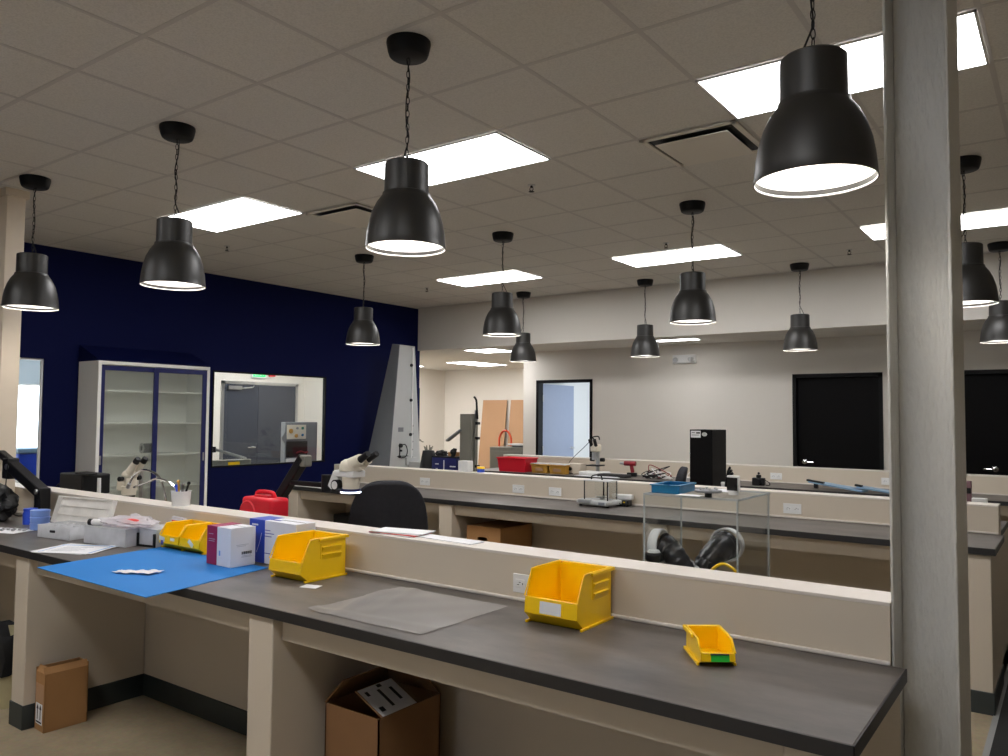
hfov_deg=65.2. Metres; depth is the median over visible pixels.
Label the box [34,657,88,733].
carton
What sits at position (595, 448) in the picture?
microscope
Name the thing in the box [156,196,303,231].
recessed light
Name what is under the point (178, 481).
pen
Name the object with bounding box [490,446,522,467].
base cabinet
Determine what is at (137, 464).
microscope
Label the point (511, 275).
recessed light
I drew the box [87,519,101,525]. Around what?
vial
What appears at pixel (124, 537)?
organizer box
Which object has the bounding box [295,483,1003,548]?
countertop
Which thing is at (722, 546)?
glove box
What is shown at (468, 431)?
post
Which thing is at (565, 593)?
storage bin
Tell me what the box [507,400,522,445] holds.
cardboard sheet
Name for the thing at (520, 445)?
plate
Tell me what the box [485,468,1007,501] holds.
countertop
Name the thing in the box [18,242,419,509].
wall
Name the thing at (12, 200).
column
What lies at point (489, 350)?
recessed light
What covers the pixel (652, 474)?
wire tangle
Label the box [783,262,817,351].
pendant lamp
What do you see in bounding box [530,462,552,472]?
tray
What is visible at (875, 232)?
recessed light
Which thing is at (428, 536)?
paper stack
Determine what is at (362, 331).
pendant lamp
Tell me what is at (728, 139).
ceiling vent
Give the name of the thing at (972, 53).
recessed light
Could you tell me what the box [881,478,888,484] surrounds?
power outlet
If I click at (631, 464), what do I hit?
drill
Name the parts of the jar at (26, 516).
lid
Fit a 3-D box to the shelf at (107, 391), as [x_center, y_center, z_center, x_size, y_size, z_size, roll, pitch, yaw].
[-3.895,0.151,8.559,0.333,0.018,1.195,-2,-3,36]
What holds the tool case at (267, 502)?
on the lab bench at (259, 656)
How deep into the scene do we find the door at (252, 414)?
13.03 m
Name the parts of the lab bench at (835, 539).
leg panel, leg panel, leg panel, leg panel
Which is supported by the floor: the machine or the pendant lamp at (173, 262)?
the machine
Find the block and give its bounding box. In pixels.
[458,460,472,471]
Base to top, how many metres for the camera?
0.149 m
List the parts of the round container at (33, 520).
lid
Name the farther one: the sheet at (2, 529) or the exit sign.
the exit sign
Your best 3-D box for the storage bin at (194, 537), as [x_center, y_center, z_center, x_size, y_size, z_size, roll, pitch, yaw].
[-1.635,0.879,4.327,0.203,0.139,0.221,-2,-3,36]
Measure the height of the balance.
0.268 m
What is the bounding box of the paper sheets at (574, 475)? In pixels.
[574,475,617,477]
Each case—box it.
[240,489,287,515]
[597,473,630,477]
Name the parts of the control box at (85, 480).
plate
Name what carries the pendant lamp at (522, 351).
hanging from the ceiling at (283, 100)
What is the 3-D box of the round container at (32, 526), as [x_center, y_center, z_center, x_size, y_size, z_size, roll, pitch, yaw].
[-2.998,0.956,5.085,0.116,0.042,0.116,-2,-3,36]
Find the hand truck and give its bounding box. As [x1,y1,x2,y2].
[498,430,511,445]
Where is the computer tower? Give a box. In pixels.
[689,429,725,486]
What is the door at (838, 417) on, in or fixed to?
in the wall at (644, 408)
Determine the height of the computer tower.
0.650 m
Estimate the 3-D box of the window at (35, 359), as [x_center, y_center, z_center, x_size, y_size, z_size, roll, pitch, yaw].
[-5.036,0.388,7.361,0.025,1.220,1.330,-2,-3,36]
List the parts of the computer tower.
panel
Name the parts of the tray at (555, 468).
lid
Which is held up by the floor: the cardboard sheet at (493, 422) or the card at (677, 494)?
the cardboard sheet at (493, 422)
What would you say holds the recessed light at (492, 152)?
in the ceiling at (283, 100)
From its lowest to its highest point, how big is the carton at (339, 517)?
0.655 m
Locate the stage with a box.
[694,487,721,497]
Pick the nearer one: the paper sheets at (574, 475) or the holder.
the holder
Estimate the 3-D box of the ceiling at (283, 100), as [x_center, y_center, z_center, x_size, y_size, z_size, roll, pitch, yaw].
[0.063,-1.542,3.699,12.570,0.085,12.720,-2,-3,36]
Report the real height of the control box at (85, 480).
0.292 m
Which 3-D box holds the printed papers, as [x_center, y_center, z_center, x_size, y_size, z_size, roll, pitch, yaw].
[-2.363,0.944,4.353,0.388,0.005,0.321,0,-3,11]
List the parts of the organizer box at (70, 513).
lid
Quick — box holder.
[966,481,987,502]
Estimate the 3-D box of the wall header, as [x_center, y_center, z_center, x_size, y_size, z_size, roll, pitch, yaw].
[3.727,-0.934,8.823,12.670,0.746,0.120,-2,-3,36]
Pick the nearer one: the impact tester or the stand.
the stand
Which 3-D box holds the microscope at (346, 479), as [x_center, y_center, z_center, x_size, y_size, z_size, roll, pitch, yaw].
[-1.173,0.708,4.869,1.059,0.548,0.280,-2,-3,36]
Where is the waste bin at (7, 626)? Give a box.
[0,620,13,708]
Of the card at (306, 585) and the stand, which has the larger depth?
the stand
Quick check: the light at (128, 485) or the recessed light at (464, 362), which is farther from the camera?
the recessed light at (464, 362)
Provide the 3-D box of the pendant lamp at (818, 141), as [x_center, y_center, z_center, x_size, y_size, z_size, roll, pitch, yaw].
[0.951,-1.077,2.423,0.359,0.962,0.359,1,-3,-7]
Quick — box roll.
[435,450,447,455]
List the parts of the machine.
white drawer, control panel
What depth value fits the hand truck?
13.81 m
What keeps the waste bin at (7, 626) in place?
on the floor
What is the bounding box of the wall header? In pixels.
[418,251,1007,350]
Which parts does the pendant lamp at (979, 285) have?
cord, chain, lamp shade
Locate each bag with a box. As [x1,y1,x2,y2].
[0,483,19,521]
[97,515,160,527]
[130,513,159,524]
[419,445,435,468]
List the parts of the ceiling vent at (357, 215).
plate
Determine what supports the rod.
on the lab bench at (259, 656)
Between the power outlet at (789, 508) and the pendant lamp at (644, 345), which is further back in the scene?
the pendant lamp at (644, 345)
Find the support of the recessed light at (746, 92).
in the ceiling at (283, 100)
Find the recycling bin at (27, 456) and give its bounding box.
[15,447,36,479]
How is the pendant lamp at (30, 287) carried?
hanging from the ceiling at (283, 100)
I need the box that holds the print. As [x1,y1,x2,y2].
[365,683,402,711]
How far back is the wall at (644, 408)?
10.78 m
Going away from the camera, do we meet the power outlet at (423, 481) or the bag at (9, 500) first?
the bag at (9, 500)
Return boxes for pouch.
[171,516,186,520]
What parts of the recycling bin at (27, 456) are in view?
lid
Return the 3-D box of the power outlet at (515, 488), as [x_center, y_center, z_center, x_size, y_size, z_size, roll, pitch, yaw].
[0.135,1.052,7.463,0.134,0.076,0.010,-2,-3,36]
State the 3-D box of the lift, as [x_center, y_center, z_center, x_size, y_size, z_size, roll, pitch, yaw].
[-3.552,1.532,10.131,0.300,1.305,0.570,-2,-3,36]
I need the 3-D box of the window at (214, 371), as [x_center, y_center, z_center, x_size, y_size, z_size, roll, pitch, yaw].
[-2.995,0.529,10.152,0.051,1.170,1.770,-2,-3,36]
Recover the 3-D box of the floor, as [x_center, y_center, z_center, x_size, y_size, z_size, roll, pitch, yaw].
[-0.601,2.109,6.938,17.800,0.105,17.700,-2,-3,36]
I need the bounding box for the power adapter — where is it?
[615,494,633,506]
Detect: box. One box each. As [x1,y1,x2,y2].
[37,495,117,540]
[56,471,109,492]
[83,525,140,547]
[136,524,164,547]
[567,442,588,474]
[643,487,769,576]
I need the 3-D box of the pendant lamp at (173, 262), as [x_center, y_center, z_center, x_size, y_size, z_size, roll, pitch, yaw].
[-1.924,-1.005,4.611,0.359,0.942,0.359,3,-4,-38]
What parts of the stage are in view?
stem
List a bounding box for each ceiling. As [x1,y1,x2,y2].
[0,0,1007,308]
[420,320,985,370]
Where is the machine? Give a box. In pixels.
[280,422,316,461]
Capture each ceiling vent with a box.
[306,202,373,227]
[639,120,759,166]
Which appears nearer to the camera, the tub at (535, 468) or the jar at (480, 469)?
the jar at (480, 469)
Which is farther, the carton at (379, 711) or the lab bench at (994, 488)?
the lab bench at (994, 488)
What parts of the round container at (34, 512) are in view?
lid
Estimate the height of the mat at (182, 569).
0.003 m
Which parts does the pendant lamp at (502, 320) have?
lamp shade, cord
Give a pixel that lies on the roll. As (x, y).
(440, 452)
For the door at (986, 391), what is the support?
in the wall at (644, 408)
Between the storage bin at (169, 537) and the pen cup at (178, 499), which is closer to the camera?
the storage bin at (169, 537)
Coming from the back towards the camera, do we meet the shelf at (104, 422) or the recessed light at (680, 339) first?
the recessed light at (680, 339)
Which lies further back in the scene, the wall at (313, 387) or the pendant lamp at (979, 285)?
the wall at (313, 387)
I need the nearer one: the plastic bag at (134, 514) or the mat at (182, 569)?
the mat at (182, 569)
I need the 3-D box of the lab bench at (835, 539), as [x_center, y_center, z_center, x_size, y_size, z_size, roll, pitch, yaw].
[0.711,1.496,7.130,6.485,1.160,1.575,-2,-3,36]
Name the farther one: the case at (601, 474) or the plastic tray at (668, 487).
the case at (601, 474)
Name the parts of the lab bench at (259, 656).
leg panel, leg panel, leg panel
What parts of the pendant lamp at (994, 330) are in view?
lamp shade, chain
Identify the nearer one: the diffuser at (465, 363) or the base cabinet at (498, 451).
the base cabinet at (498, 451)
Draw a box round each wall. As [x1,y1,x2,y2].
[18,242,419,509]
[212,372,303,459]
[304,377,322,459]
[419,369,444,460]
[444,368,523,464]
[523,330,1007,469]
[543,383,589,456]
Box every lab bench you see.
[0,482,906,755]
[288,464,1007,715]
[485,454,1007,520]
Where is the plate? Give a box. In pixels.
[506,443,522,447]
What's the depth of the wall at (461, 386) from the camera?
17.33 m
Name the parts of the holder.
post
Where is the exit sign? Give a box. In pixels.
[251,374,266,378]
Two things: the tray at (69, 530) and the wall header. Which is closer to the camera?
the tray at (69, 530)
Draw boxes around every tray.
[37,520,87,540]
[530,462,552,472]
[548,463,569,473]
[650,481,695,493]
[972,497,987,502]
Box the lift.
[212,447,250,465]
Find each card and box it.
[301,584,321,588]
[677,494,704,496]
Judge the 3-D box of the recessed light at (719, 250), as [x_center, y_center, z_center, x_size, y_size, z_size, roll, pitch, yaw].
[1.788,-1.265,8.203,1.208,0.008,0.598,-2,-3,36]
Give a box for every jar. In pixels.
[22,508,37,524]
[477,466,484,472]
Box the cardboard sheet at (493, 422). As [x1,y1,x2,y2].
[478,400,506,468]
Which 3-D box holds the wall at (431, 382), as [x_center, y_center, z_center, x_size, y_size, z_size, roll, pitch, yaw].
[-2.643,1.084,16.093,0.100,2.790,4.480,-2,-3,36]
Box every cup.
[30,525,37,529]
[171,490,191,506]
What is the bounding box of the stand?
[0,450,50,520]
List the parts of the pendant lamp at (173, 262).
lamp shade, chain, cord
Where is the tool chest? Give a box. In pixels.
[432,455,459,469]
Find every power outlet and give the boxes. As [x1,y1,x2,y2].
[420,477,429,485]
[512,485,523,492]
[513,573,528,593]
[549,487,560,495]
[770,473,781,479]
[783,503,800,513]
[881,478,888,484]
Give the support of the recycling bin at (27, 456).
on the floor
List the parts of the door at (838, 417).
lever handle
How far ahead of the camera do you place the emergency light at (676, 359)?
10.94 m
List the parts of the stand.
arm, arm, post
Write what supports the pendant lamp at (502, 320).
hanging from the ceiling at (283, 100)
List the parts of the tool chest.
lid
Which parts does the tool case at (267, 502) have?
carry handle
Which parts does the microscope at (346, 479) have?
sloped arm, arm, knob, focus knob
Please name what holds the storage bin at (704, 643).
on the lab bench at (259, 656)
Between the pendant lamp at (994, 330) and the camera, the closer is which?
the pendant lamp at (994, 330)
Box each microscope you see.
[117,456,147,497]
[276,451,378,497]
[579,436,610,475]
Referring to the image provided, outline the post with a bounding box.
[446,396,479,471]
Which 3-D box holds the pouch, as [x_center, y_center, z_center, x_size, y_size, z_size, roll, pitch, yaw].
[-1.903,0.885,4.587,0.139,0.155,0.045,-2,-3,36]
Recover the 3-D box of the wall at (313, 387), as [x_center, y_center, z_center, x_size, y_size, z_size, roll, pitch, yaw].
[-4.818,0.658,9.873,2.590,3.005,8.170,-2,-3,36]
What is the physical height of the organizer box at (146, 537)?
0.100 m
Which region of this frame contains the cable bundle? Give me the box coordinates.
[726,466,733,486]
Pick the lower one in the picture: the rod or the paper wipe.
the paper wipe
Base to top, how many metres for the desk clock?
0.078 m
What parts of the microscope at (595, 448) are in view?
post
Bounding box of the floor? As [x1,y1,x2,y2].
[0,695,992,755]
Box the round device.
[139,443,151,452]
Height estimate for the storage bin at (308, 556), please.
0.191 m
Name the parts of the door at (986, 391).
lever handle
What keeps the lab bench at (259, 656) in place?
on the floor
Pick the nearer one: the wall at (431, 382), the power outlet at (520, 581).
the power outlet at (520, 581)
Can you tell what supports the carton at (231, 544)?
on the mat at (182, 569)
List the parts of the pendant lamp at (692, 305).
lamp shade, cord, chain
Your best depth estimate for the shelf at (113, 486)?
8.68 m
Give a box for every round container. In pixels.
[29,522,49,529]
[30,509,50,516]
[30,516,49,523]
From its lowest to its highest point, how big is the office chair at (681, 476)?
1.210 m
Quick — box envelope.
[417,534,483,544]
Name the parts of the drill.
motor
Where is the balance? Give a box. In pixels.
[577,474,621,507]
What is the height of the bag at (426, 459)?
0.422 m
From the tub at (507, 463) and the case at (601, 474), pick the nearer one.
the case at (601, 474)
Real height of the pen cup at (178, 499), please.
0.090 m
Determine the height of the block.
0.110 m
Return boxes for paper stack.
[369,527,434,537]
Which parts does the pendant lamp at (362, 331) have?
lamp shade, chain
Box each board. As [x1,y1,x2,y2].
[806,479,868,491]
[854,484,888,493]
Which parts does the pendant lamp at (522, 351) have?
lamp shade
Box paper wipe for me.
[112,569,163,573]
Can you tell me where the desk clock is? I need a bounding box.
[727,475,739,494]
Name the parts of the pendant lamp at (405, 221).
lamp shade, cord, chain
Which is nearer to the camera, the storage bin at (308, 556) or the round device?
the storage bin at (308, 556)
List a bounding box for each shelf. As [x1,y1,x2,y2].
[103,451,199,457]
[104,422,200,423]
[105,389,201,393]
[110,481,198,490]
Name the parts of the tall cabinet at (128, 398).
sliding door, sliding door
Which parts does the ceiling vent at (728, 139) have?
plate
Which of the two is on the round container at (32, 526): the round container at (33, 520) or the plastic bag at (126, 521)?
the round container at (33, 520)
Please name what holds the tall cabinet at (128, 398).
on the floor
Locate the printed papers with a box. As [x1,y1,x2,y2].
[31,543,118,554]
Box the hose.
[710,563,736,572]
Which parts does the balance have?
control panel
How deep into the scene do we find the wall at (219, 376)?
12.73 m
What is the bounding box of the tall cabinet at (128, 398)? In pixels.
[75,345,209,505]
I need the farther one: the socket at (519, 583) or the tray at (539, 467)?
the tray at (539, 467)
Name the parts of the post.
plate arm, rail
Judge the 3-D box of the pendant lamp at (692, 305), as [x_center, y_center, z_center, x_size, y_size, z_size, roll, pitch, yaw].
[1.476,-0.902,6.163,0.359,0.942,0.359,-2,-4,39]
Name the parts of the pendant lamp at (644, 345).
lamp shade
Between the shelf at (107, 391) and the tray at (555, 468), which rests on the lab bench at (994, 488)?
the tray at (555, 468)
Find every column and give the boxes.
[0,187,29,492]
[882,0,971,755]
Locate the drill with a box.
[620,461,636,476]
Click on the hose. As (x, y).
(714, 567)
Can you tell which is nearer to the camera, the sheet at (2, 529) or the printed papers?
the printed papers
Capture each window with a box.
[15,357,43,481]
[16,385,38,446]
[210,370,326,467]
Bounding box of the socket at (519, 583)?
[515,579,523,587]
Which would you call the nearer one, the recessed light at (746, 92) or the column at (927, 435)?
the column at (927, 435)
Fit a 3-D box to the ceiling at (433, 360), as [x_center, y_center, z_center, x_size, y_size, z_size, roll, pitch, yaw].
[3.791,-0.455,11.818,16.100,0.080,4.880,-2,-3,36]
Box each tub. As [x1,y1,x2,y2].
[496,456,537,471]
[531,465,549,472]
[549,466,569,473]
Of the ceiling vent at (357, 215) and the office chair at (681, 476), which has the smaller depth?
the ceiling vent at (357, 215)
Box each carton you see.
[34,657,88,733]
[206,522,255,567]
[250,516,315,563]
[324,666,440,755]
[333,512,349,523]
[467,519,531,546]
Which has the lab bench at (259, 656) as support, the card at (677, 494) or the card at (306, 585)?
the card at (306, 585)
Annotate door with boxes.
[219,380,297,463]
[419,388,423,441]
[536,379,592,456]
[792,372,883,469]
[964,369,1007,474]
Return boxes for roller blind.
[19,360,39,385]
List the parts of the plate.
plate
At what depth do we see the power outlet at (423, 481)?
8.15 m
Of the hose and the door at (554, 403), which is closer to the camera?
the hose
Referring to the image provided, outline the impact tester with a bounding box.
[369,344,420,467]
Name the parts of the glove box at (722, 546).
clamp knob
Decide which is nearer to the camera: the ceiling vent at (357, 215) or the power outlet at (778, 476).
the ceiling vent at (357, 215)
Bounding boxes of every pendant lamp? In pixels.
[1,174,58,311]
[139,121,205,290]
[346,254,379,345]
[365,32,445,256]
[483,231,520,336]
[510,291,535,361]
[630,279,659,357]
[669,200,715,324]
[753,0,879,197]
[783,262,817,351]
[960,155,999,307]
[980,241,1007,343]
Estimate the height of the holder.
0.310 m
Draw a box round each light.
[126,469,174,501]
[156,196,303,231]
[340,488,360,493]
[354,132,550,185]
[436,270,542,286]
[445,361,504,365]
[463,348,511,352]
[610,244,742,266]
[656,338,700,341]
[672,354,695,363]
[695,58,782,118]
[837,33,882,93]
[859,224,885,239]
[957,9,988,70]
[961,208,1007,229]
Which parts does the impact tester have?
guide rail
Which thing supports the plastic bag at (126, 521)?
on the organizer box at (124, 537)
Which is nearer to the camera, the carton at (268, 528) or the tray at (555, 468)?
the carton at (268, 528)
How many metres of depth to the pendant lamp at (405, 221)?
3.44 m
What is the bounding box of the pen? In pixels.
[177,480,179,491]
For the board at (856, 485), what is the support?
on the lab bench at (994, 488)
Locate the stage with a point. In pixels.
(708, 492)
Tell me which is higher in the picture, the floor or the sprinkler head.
the sprinkler head
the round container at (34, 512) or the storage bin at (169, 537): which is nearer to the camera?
the storage bin at (169, 537)
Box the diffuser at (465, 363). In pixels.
[452,362,499,365]
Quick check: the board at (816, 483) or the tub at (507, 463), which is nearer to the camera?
the board at (816, 483)
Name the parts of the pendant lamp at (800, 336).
lamp shade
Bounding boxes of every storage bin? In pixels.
[159,519,207,549]
[179,522,220,554]
[269,530,348,583]
[524,559,614,632]
[683,624,735,665]
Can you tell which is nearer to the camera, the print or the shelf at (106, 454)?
the print
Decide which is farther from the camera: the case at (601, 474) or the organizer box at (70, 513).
the case at (601, 474)
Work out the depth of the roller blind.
10.22 m
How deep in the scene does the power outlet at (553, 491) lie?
7.22 m
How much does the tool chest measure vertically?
0.310 m
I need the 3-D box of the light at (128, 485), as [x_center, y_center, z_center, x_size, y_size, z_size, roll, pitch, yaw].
[-2.405,0.810,5.399,0.677,0.373,0.120,-2,-3,36]
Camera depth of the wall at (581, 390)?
13.78 m
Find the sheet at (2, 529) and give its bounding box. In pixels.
[0,527,33,533]
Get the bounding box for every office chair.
[348,480,427,529]
[675,466,687,481]
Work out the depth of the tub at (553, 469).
10.32 m
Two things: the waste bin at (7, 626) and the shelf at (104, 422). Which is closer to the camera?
the waste bin at (7, 626)
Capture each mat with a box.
[37,547,267,597]
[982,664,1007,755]
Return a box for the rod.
[97,478,100,492]
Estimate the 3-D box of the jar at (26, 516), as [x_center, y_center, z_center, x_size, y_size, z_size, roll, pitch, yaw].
[-3.205,0.934,5.329,0.094,0.105,0.094,-2,-3,36]
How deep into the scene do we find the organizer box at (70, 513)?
4.91 m
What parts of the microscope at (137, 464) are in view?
knob, post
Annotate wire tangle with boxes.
[641,464,672,478]
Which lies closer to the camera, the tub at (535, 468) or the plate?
the tub at (535, 468)
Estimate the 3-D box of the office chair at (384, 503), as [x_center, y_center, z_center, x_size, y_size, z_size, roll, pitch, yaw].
[-0.795,1.329,5.367,0.612,1.297,0.658,1,-3,-9]
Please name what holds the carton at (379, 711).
on the floor
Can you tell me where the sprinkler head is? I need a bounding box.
[528,184,534,192]
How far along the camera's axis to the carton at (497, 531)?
7.07 m
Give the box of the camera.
[752,472,769,485]
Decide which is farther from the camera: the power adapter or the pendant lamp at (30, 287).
the power adapter
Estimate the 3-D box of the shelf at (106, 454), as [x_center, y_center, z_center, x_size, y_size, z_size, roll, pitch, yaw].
[-3.901,0.826,8.527,0.333,0.018,1.195,-2,-3,36]
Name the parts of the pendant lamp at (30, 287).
lamp shade, chain, cord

